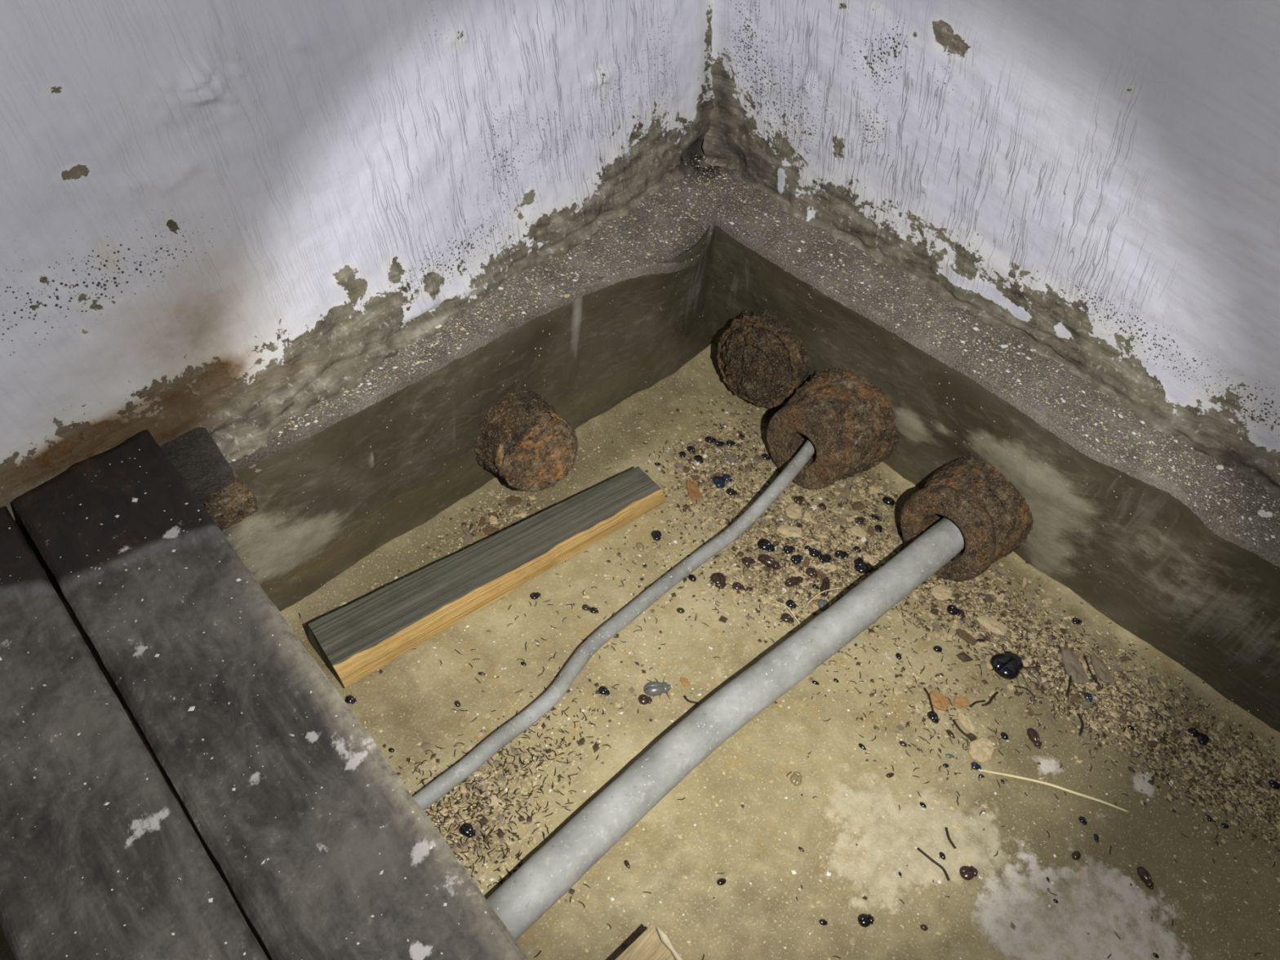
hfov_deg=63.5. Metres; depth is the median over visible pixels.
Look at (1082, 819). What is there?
beetle
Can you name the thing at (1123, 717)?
crumb
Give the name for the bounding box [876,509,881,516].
crumb
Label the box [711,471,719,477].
crumb
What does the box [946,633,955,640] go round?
crumb
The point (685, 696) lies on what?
root fibre
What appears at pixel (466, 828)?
beetle
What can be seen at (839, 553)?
beetle
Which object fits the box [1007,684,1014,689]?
crumb
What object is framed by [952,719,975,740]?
root fibre
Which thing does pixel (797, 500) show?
beetle
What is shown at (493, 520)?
crumb
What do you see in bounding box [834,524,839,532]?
crumb
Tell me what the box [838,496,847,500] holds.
crumb
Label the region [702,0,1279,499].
wall
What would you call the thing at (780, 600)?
crumb
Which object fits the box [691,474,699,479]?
crumb
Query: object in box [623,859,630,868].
shell
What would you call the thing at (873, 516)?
beetle
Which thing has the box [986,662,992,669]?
crumb
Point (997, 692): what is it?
root fibre
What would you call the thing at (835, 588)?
grass stem
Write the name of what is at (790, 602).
beetle
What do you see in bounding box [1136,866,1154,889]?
beetle
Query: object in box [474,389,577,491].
rusty pipe end
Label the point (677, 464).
crumb
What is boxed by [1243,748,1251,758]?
crumb
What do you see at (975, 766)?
beetle
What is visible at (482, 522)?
crumb
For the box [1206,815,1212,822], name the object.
shell
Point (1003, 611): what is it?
crumb
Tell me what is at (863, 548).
crumb
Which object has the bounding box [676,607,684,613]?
shell
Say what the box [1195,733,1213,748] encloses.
beetle
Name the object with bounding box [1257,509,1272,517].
chip
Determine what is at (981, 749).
scrap
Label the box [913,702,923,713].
crumb
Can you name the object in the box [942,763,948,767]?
shell
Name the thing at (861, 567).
beetle
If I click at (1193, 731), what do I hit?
beetle
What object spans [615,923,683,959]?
board offcut
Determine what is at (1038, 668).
crumb
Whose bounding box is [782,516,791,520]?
crumb
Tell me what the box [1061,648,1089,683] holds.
flake
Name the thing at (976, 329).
flakes
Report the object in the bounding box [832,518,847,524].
flake
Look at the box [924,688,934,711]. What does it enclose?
root fibre
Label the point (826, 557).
beetle
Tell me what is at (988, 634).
crumb
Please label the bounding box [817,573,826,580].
crumb
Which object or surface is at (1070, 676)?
root fibre
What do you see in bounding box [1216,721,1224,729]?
crumb
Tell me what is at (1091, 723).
crumb
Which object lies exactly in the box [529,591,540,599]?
beetle
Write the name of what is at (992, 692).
crumb
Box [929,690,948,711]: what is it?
scrap
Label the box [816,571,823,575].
crumb
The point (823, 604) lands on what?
beetle
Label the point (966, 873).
beetle
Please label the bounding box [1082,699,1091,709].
crumb
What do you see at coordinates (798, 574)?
crumb
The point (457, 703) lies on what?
beetle
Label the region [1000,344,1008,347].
chip
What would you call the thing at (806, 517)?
crumb
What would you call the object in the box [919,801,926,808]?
shell
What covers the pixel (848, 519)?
crumb
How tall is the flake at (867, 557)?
0.004 m
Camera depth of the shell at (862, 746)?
1.08 m
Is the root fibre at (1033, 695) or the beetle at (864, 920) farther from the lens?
the root fibre at (1033, 695)
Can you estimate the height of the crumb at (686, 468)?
0.003 m
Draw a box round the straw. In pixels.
[977,768,1128,813]
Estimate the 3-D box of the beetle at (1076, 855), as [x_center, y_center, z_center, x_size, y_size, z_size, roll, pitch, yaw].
[0.433,0.372,1.027,0.008,0.005,0.010,26,47,13]
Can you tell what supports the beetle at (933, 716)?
on the floor
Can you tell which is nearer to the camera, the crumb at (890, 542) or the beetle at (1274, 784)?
the beetle at (1274, 784)
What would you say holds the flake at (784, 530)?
on the floor
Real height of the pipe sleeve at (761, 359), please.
0.142 m
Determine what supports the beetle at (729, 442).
on the floor
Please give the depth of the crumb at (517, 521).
1.22 m
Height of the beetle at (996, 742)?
0.006 m
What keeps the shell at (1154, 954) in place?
on the floor
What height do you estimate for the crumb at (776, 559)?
0.003 m
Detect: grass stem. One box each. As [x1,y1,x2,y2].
[775,600,801,626]
[807,587,841,604]
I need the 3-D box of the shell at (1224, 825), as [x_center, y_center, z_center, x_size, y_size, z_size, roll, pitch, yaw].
[0.608,0.359,1.076,0.009,0.004,0.006,21,46,9]
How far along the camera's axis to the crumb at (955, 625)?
1.21 m
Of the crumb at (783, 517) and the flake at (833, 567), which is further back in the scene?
the crumb at (783, 517)
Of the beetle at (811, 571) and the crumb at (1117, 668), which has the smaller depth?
the crumb at (1117, 668)
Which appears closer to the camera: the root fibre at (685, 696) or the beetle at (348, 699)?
the beetle at (348, 699)
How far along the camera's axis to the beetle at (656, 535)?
1.24 m
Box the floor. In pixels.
[0,342,1279,959]
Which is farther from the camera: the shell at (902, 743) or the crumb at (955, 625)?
the crumb at (955, 625)
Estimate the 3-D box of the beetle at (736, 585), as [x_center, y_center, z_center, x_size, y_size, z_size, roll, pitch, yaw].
[0.115,0.124,1.203,0.015,0.005,0.012,27,47,15]
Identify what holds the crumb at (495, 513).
on the floor
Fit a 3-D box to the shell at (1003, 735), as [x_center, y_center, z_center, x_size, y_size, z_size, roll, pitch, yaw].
[0.393,0.276,1.115,0.010,0.005,0.008,36,50,22]
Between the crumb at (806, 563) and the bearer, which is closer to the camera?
the bearer
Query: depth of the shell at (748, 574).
1.21 m
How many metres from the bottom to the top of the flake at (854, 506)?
0.004 m
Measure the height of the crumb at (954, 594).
0.003 m
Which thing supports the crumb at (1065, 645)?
on the floor
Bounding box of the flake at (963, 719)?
[957,712,976,733]
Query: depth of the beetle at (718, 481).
1.31 m
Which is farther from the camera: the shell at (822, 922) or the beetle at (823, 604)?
the beetle at (823, 604)
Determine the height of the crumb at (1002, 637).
0.003 m
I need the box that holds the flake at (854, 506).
[851,501,865,511]
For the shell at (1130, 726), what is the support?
on the floor
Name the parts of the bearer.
plate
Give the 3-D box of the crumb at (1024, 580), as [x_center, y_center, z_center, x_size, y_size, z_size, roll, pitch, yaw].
[0.472,0.126,1.271,0.005,0.004,0.018,19,46,7]
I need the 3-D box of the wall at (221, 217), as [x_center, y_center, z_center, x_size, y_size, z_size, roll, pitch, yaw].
[-0.344,-0.279,0.660,0.250,1.206,1.595,33,49,20]
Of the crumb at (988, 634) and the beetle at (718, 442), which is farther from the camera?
the beetle at (718, 442)
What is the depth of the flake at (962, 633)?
1.20 m
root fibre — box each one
[684,695,697,703]
[917,847,950,880]
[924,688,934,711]
[945,826,956,848]
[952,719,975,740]
[969,700,985,707]
[982,691,998,706]
[1013,685,1035,697]
[1066,675,1071,696]
[1077,713,1084,735]
[1084,655,1099,684]
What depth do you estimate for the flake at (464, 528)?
1.20 m
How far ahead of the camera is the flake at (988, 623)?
1.22 m
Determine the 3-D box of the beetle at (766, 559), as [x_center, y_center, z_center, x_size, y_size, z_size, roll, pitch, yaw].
[0.154,0.097,1.233,0.031,0.009,0.025,26,47,15]
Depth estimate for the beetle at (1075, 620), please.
1.24 m
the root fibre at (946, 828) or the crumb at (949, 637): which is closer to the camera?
the root fibre at (946, 828)
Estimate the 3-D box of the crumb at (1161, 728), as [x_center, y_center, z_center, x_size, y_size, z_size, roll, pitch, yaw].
[0.579,0.276,1.149,0.011,0.002,0.005,-13,51,-23]
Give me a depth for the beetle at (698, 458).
1.34 m
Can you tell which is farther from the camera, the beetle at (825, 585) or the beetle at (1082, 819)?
the beetle at (825, 585)
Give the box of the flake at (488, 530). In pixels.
[482,524,498,535]
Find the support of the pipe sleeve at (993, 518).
on the floor
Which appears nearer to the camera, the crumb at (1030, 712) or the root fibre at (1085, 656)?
the crumb at (1030, 712)
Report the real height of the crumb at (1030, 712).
0.003 m
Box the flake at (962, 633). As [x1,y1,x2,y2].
[955,628,977,644]
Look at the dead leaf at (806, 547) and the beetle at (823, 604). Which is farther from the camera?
the dead leaf at (806, 547)
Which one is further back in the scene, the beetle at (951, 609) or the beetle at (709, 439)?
the beetle at (709, 439)
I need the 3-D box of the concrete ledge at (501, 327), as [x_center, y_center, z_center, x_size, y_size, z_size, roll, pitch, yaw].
[-0.301,-0.053,0.972,0.133,0.054,1.416,34,49,20]
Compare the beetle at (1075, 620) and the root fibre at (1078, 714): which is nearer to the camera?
the root fibre at (1078, 714)
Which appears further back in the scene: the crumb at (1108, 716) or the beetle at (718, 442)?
the beetle at (718, 442)
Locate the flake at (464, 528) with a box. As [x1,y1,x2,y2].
[461,524,471,535]
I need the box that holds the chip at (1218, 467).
[1215,465,1223,470]
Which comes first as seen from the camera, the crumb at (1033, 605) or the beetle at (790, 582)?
the beetle at (790, 582)
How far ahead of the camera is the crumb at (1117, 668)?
1.20 m
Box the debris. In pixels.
[298,363,1279,959]
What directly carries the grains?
on the floor
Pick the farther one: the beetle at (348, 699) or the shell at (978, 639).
the shell at (978, 639)
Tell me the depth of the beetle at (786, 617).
1.18 m
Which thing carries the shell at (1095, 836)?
on the floor
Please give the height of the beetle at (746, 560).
0.006 m
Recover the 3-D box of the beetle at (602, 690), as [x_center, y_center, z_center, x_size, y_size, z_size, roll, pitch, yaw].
[-0.038,0.221,1.080,0.013,0.004,0.014,27,47,15]
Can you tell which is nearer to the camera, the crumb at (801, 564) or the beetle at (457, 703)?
the beetle at (457, 703)
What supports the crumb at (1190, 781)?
on the floor
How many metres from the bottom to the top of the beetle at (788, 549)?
0.006 m
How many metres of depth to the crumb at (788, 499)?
1.31 m
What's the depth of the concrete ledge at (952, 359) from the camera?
1.19 m
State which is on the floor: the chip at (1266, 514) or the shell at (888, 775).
the shell at (888, 775)
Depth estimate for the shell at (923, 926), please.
0.95 m
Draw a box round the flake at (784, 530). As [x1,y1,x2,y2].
[776,524,802,537]
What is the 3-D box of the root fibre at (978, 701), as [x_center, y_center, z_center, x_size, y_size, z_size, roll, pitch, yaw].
[0.370,0.245,1.136,0.021,0.002,0.004,-14,51,-23]
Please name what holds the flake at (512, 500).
on the floor
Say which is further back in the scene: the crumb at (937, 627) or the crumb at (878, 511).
the crumb at (878, 511)
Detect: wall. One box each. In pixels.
[0,0,715,709]
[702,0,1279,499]
[711,213,1279,732]
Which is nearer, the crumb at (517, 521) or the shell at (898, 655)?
the shell at (898, 655)
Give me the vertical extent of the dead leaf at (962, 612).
0.004 m
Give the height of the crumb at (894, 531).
0.003 m
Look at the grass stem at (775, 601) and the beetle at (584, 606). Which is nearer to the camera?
the beetle at (584, 606)
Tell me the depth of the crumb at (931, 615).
1.22 m
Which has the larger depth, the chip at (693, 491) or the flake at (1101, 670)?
the chip at (693, 491)
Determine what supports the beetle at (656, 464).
on the floor
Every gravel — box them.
[407,373,1279,932]
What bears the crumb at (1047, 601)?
on the floor
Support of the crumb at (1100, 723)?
on the floor
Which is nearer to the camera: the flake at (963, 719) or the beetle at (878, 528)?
the flake at (963, 719)
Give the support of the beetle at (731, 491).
on the floor
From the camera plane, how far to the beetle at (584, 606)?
1.15 m
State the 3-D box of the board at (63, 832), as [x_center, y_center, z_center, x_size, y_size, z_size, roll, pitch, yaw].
[-0.168,0.373,0.511,0.134,0.037,1.069,-25,56,-31]
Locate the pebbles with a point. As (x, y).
(962, 655)
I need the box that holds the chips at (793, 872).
[308,370,1279,959]
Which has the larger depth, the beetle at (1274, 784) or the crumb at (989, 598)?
the crumb at (989, 598)
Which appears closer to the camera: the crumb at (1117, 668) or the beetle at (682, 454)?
the crumb at (1117, 668)
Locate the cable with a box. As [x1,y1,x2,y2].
[412,438,815,810]
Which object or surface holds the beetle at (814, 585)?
on the floor
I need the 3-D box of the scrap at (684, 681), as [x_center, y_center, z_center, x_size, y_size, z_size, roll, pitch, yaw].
[0.048,0.215,1.104,0.009,0.003,0.013,-13,51,-23]
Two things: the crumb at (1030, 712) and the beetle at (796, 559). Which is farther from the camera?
the beetle at (796, 559)
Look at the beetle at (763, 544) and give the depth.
1.25 m
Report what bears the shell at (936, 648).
on the floor
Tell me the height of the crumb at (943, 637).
0.003 m
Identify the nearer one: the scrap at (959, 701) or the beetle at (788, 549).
the scrap at (959, 701)
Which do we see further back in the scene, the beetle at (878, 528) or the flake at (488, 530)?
the beetle at (878, 528)
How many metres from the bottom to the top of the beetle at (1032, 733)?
0.008 m
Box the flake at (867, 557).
[862,554,875,564]
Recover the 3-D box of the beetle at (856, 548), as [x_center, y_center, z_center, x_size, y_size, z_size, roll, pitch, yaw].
[0.266,0.086,1.272,0.011,0.004,0.011,-22,55,-29]
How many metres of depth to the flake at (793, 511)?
1.29 m
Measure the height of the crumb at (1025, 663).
0.003 m
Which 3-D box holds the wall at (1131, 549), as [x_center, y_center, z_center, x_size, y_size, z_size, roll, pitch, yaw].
[0.547,0.082,1.178,1.300,0.230,0.040,38,51,23]
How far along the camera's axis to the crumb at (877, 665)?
1.15 m
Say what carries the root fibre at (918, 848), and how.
on the floor
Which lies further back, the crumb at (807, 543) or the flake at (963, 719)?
the crumb at (807, 543)
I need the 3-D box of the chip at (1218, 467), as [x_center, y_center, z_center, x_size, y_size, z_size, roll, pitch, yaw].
[0.614,-0.014,1.097,0.009,0.002,0.006,4,46,-8]
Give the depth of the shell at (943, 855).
1.01 m
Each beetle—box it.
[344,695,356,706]
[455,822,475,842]
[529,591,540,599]
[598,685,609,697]
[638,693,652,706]
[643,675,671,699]
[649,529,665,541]
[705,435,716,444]
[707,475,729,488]
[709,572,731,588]
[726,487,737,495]
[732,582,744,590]
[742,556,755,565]
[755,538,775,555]
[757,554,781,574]
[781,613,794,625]
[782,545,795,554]
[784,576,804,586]
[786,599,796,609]
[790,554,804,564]
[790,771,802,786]
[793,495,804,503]
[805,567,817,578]
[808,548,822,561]
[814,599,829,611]
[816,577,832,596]
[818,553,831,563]
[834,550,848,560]
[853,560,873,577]
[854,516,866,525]
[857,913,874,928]
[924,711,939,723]
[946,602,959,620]
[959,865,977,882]
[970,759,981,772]
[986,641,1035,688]
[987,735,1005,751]
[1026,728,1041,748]
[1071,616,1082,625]
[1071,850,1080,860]
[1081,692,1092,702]
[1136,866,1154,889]
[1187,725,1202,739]
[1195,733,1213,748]
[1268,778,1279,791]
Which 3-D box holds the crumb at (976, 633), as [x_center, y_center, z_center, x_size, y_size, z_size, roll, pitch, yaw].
[0.391,0.180,1.206,0.016,0.003,0.005,-27,57,-34]
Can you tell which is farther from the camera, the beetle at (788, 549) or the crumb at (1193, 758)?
the beetle at (788, 549)
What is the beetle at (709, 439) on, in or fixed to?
on the floor
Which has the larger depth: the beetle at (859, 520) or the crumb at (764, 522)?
the beetle at (859, 520)
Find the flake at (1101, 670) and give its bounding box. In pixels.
[1090,655,1115,683]
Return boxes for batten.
[307,466,666,688]
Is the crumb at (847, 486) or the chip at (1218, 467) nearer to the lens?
the chip at (1218, 467)
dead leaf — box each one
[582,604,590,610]
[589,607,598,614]
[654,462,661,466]
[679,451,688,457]
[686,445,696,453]
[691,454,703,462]
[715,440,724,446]
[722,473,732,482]
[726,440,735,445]
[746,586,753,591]
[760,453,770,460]
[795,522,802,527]
[804,545,812,550]
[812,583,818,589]
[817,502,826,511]
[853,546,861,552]
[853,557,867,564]
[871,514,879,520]
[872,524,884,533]
[959,609,964,617]
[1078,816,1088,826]
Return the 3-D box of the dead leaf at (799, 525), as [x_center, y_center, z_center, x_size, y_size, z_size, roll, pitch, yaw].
[0.197,0.056,1.285,0.011,0.003,0.014,9,45,-1]
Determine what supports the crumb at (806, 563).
on the floor
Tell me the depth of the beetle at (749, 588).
1.20 m
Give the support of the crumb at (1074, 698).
on the floor
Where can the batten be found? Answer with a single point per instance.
(354, 641)
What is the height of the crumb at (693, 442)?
0.002 m
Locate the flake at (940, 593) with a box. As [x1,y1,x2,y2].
[930,585,952,600]
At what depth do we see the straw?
1.07 m
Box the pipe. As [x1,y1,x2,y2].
[486,516,964,941]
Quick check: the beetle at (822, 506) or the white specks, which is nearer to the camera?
the white specks
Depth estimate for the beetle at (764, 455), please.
1.36 m
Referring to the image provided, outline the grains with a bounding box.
[295,369,1279,959]
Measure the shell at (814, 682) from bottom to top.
0.002 m
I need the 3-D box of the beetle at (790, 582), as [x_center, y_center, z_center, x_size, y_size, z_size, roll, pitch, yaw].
[0.183,0.120,1.218,0.026,0.009,0.018,-1,47,-13]
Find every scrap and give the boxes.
[680,676,690,687]
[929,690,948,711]
[953,696,970,707]
[968,736,994,762]
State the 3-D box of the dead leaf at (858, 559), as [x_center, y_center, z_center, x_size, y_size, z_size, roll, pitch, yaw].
[0.268,0.100,1.257,0.015,0.005,0.015,28,48,15]
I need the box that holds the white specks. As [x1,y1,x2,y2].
[0,448,493,959]
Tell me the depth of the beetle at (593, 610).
1.15 m
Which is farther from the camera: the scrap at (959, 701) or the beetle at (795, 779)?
the scrap at (959, 701)
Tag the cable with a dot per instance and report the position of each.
(490, 746)
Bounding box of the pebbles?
[345,391,1279,939]
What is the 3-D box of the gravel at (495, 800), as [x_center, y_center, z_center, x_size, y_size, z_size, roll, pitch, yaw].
[0.154,0.333,1.006,1.058,0.013,1.000,38,51,23]
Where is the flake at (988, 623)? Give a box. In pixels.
[975,614,1008,635]
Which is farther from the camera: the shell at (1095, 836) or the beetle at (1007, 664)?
the beetle at (1007, 664)
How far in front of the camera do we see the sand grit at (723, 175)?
1.19 m
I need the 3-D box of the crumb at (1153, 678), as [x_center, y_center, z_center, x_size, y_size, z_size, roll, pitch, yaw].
[0.593,0.230,1.196,0.015,0.003,0.008,-15,51,-24]
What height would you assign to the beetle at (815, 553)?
0.006 m
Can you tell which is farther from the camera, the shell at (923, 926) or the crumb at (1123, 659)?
the crumb at (1123, 659)
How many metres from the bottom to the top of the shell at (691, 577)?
0.006 m
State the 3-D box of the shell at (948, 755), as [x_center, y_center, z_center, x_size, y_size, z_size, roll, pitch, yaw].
[0.326,0.290,1.087,0.010,0.003,0.005,6,46,-6]
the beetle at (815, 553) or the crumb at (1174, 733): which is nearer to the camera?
the crumb at (1174, 733)
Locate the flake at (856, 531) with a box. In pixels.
[849,525,866,537]
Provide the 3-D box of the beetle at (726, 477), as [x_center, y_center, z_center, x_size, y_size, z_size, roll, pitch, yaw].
[0.112,-0.003,1.324,0.020,0.005,0.015,-30,58,-33]
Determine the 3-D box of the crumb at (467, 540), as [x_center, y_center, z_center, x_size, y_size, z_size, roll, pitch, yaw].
[-0.199,0.068,1.194,0.011,0.003,0.015,23,47,11]
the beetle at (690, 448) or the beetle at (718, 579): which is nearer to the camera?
the beetle at (718, 579)
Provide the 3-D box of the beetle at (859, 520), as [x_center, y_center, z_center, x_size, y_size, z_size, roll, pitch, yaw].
[0.279,0.052,1.305,0.016,0.005,0.016,-17,52,-25]
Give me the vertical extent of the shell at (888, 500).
0.008 m
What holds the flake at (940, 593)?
on the floor
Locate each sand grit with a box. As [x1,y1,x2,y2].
[229,152,712,462]
[708,164,1279,554]
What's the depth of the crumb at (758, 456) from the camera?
1.36 m
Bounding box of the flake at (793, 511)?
[784,503,802,519]
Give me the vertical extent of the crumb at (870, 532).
0.004 m
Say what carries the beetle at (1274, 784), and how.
on the floor
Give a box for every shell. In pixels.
[388,747,394,752]
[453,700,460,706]
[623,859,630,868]
[635,542,644,551]
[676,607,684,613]
[688,573,696,582]
[716,878,726,885]
[742,568,754,580]
[812,680,819,684]
[818,919,827,924]
[858,742,866,750]
[882,496,894,506]
[885,773,893,777]
[895,653,901,659]
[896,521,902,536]
[898,740,906,746]
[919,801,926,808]
[920,924,928,930]
[933,645,942,652]
[938,851,945,859]
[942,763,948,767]
[945,753,955,758]
[946,729,955,738]
[976,638,985,642]
[1000,732,1008,740]
[1093,833,1098,843]
[1126,724,1134,730]
[1152,952,1159,958]
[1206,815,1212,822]
[1220,822,1229,828]
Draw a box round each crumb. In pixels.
[462,534,473,544]
[478,516,485,527]
[488,511,497,516]
[488,515,497,524]
[511,519,520,524]
[674,462,684,467]
[683,465,690,472]
[689,440,697,445]
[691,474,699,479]
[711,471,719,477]
[751,457,762,463]
[754,454,764,459]
[759,548,765,554]
[760,520,766,525]
[774,557,781,563]
[777,598,783,604]
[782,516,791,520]
[785,496,793,502]
[795,561,803,568]
[795,572,802,577]
[801,511,812,521]
[802,556,809,567]
[804,541,813,546]
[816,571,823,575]
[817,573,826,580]
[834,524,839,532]
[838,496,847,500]
[844,483,852,491]
[845,516,854,521]
[861,545,869,551]
[867,524,874,535]
[873,662,882,670]
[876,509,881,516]
[887,538,893,545]
[890,525,898,535]
[896,724,904,730]
[903,676,911,684]
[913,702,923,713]
[928,611,935,618]
[931,622,940,631]
[939,631,947,641]
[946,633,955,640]
[951,622,958,629]
[952,593,961,599]
[972,631,979,637]
[985,594,993,604]
[985,631,991,642]
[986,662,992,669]
[988,690,995,696]
[999,635,1004,641]
[1000,610,1009,616]
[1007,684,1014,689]
[1022,577,1026,587]
[1022,660,1028,666]
[1026,603,1035,608]
[1026,706,1033,716]
[1034,665,1040,672]
[1043,597,1052,604]
[1064,640,1068,649]
[1069,693,1078,702]
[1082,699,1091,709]
[1089,720,1098,728]
[1096,722,1102,727]
[1106,713,1112,721]
[1112,664,1122,673]
[1119,656,1129,662]
[1119,672,1127,679]
[1120,713,1128,724]
[1146,740,1156,746]
[1147,675,1157,683]
[1155,743,1160,751]
[1156,725,1165,731]
[1159,755,1165,761]
[1170,727,1177,737]
[1186,777,1196,785]
[1191,752,1196,761]
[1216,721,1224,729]
[1233,775,1240,784]
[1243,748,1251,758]
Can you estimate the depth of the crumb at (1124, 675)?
1.19 m
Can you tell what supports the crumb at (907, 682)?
on the floor
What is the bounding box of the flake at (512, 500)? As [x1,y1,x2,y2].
[505,495,521,506]
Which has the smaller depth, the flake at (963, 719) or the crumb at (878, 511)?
the flake at (963, 719)
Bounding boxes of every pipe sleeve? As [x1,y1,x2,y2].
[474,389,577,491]
[715,310,810,408]
[766,368,899,489]
[900,456,1033,582]
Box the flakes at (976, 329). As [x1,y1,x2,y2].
[706,169,1278,546]
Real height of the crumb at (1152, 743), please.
0.003 m
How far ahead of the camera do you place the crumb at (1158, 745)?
1.13 m
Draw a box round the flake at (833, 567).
[823,562,836,571]
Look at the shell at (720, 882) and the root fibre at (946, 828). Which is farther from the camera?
the root fibre at (946, 828)
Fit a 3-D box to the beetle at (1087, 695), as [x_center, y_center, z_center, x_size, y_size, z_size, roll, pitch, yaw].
[0.504,0.244,1.163,0.016,0.004,0.012,5,46,-7]
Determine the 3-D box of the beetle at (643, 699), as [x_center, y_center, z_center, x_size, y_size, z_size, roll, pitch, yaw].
[0.005,0.229,1.081,0.016,0.005,0.013,-17,52,-25]
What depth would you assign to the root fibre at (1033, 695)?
1.16 m
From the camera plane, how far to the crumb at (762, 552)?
1.25 m
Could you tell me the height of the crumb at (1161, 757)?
0.002 m
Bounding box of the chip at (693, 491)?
[685,480,702,500]
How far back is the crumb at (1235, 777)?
1.12 m
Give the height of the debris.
0.012 m
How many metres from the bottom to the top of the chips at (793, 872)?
0.012 m
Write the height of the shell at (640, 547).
0.006 m
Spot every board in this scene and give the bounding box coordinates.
[0,506,267,959]
[11,429,529,959]
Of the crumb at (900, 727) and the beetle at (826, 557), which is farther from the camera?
the beetle at (826, 557)
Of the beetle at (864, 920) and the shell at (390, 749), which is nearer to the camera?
the beetle at (864, 920)
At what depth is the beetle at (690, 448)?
1.35 m
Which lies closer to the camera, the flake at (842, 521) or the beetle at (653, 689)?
the beetle at (653, 689)
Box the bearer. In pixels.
[18,426,258,617]
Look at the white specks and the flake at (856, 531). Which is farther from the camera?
the flake at (856, 531)
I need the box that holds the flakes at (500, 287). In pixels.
[231,165,710,461]
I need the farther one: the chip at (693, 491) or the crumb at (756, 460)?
the crumb at (756, 460)
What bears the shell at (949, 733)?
on the floor
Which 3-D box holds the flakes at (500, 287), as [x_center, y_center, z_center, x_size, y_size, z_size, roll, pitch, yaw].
[-0.237,-0.138,1.060,0.115,0.034,1.102,38,51,23]
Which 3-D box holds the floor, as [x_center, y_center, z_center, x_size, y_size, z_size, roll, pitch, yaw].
[0.108,0.455,0.871,1.280,0.025,1.380,38,51,23]
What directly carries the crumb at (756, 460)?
on the floor
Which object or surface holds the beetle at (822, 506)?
on the floor

